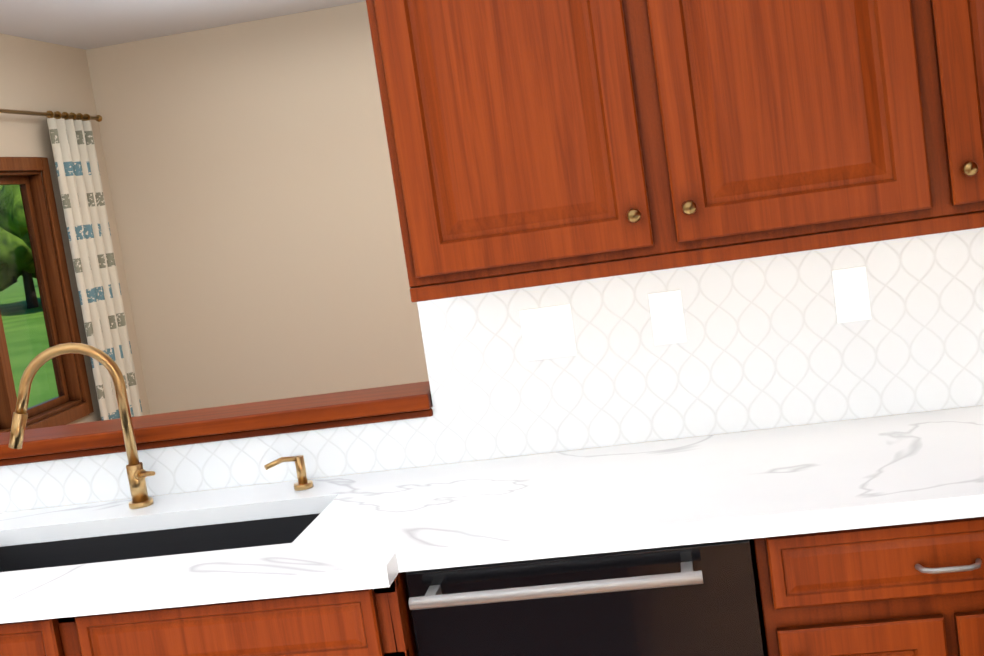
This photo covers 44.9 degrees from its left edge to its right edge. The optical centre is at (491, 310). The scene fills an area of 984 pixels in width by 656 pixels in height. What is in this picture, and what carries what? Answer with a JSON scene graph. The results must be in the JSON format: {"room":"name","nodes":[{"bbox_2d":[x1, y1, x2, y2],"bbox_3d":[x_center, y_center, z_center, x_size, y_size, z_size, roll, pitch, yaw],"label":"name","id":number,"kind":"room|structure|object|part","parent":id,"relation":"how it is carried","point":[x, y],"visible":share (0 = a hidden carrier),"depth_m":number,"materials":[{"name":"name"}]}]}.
{"room":"kitchen","nodes":[
{"label":"kitchen","id":0,"kind":"room"},
{"bbox_2d":[0,33,149,424],"bbox_3d":[-2.806,-0.020,5.511,0.120,2.777,4.700,-7,6,9],"label":"wall","id":1,"kind":"structure","parent":0,"point":[38,76],"depth_m":7.12,"materials":[{"name":"beige paint"}]},
{"bbox_2d":[0,157,93,432],"bbox_3d":[-2.755,0.034,5.694,0.150,1.535,2.810,-7,6,9],"label":"sunroom window","id":2,"kind":"structure","parent":1,"relation":"in","point":[71,402],"depth_m":6.94,"materials":[{"name":"brown wood"}]},
{"bbox_2d":[0,109,101,121],"bbox_3d":[-2.796,-0.972,5.604,0.108,0.050,4.004,-7,6,9],"label":"curtain rod","id":3,"kind":"object","parent":1,"relation":"attached to","point":[66,115],"visible":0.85,"depth_m":7.02,"materials":[{"name":"gold metal"}]},
{"bbox_2d":[47,118,142,420],"bbox_3d":[-2.379,-0.035,7.279,0.073,2.260,0.543,-7,6,9],"label":"curtain","id":4,"kind":"object","parent":3,"relation":"hanging from","point":[87,224],"visible":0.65,"depth_m":7.20,"materials":[{"name":"fabric"}]},
{"bbox_2d":[0,0,365,49],"bbox_3d":[-0.517,-1.742,5.062,5.180,0.052,4.760,-7,6,9],"label":"ceiling","id":5,"kind":"structure","parent":0,"point":[85,24],"depth_m":6.88,"materials":[{"name":"white paint"}]},
{"bbox_2d":[86,1,428,414],"bbox_3d":[0.009,-0.637,7.487,5.180,2.777,0.120,-7,6,9],"label":"wall","id":6,"kind":"structure","parent":0,"point":[250,176],"depth_m":7.64,"materials":[{"name":"beige paint"}]},
{"bbox_2d":[2,405,980,512],"bbox_3d":[0.065,-0.149,2.757,3.490,2.777,0.120,-7,6,9],"label":"wall","id":7,"kind":"structure","parent":0,"point":[715,434],"depth_m":2.76,"materials":[{"name":"white tile"}]},
{"bbox_2d":[0,381,432,465],"bbox_3d":[-0.879,0.303,2.947,1.528,0.057,0.190,-7,6,9],"label":"ledge","id":8,"kind":"structure","parent":7,"relation":"on","point":[313,412],"depth_m":2.84,"materials":[{"name":"brown wood"}]},
{"bbox_2d":[0,227,983,512],"bbox_3d":[0.085,0.095,2.718,3.480,0.471,0.010,-7,6,9],"label":"backsplash","id":9,"kind":"structure","parent":7,"relation":"attached to","point":[772,343],"depth_m":2.67,"materials":[{"name":"tile"}]},
{"bbox_2d":[519,304,576,360],"bbox_3d":[0.127,0.050,2.697,0.117,0.117,0.008,-7,6,9],"label":"switch plate","id":10,"kind":"object","parent":9,"relation":"attached to","point":[547,332],"visible":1,"depth_m":2.70,"materials":[{"name":"white plastic"}]},
{"bbox_2d":[648,290,686,345],"bbox_3d":[0.391,0.015,2.655,0.072,0.117,0.008,-7,6,9],"label":"switch plate","id":11,"kind":"object","parent":9,"relation":"attached to","point":[667,317],"visible":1,"depth_m":2.65,"materials":[{"name":"white plastic"}]},
{"bbox_2d":[831,266,870,322],"bbox_3d":[0.783,-0.035,2.593,0.072,0.117,0.008,-7,6,9],"label":"switch plate","id":12,"kind":"object","parent":9,"relation":"attached to","point":[851,294],"visible":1,"depth_m":2.59,"materials":[{"name":"white plastic"}]},
{"bbox_3d":[-1.315,1.532,2.339,6.730,0.050,11.140,-7,6,9],"label":"floor","id":13,"kind":"structure","parent":0,"visible":0},
{"bbox_2d":[0,343,983,655],"bbox_3d":[0.187,0.623,2.277,3.273,1.321,0.978,-7,6,9],"label":"cabinet","id":14,"kind":"object","parent":13,"relation":"on","point":[864,537],"visible":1,"depth_m":2.17,"materials":[{"name":"white stone"}]},
{"bbox_3d":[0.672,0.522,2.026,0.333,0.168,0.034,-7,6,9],"label":"drawer cabinet handle","id":15,"kind":"part","parent":14,"relation":"part of","materials":[{"name":"silver metal"}]},
{"bbox_2d":[405,539,763,655],"bbox_3d":[0.244,0.829,2.414,0.614,0.869,0.687,-7,6,9],"label":"dishwasher","id":16,"kind":"object","parent":13,"relation":"on","point":[693,600],"visible":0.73,"depth_m":2.10,"materials":[{"name":"black metal"}]},
{"bbox_3d":[1.720,-0.278,1.681,0.120,2.777,10.900,-7,6,9],"label":"wall","id":17,"kind":"structure","parent":0,"visible":0},
{"bbox_2d":[366,0,983,301],"bbox_3d":[0.486,-0.526,0.980,1.995,1.115,3.138,-7,6,9],"label":"upper cabinet","id":18,"kind":"object","parent":17,"relation":"attached to","point":[532,143],"visible":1,"depth_m":2.30,"materials":[{"name":"brown wood"}]},
{"label":"outside","id":19,"kind":"structure","parent":0,"visible":0},
{"bbox_2d":[0,185,57,407],"bbox_3d":[-36.375,1.252,18.218,200.000,8.920,260.000,-7,6,9],"label":"landscape","id":20,"kind":"structure","parent":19,"point":[27,323],"depth_m":35.38,"materials":[{"name":"green plant"}]}
]}

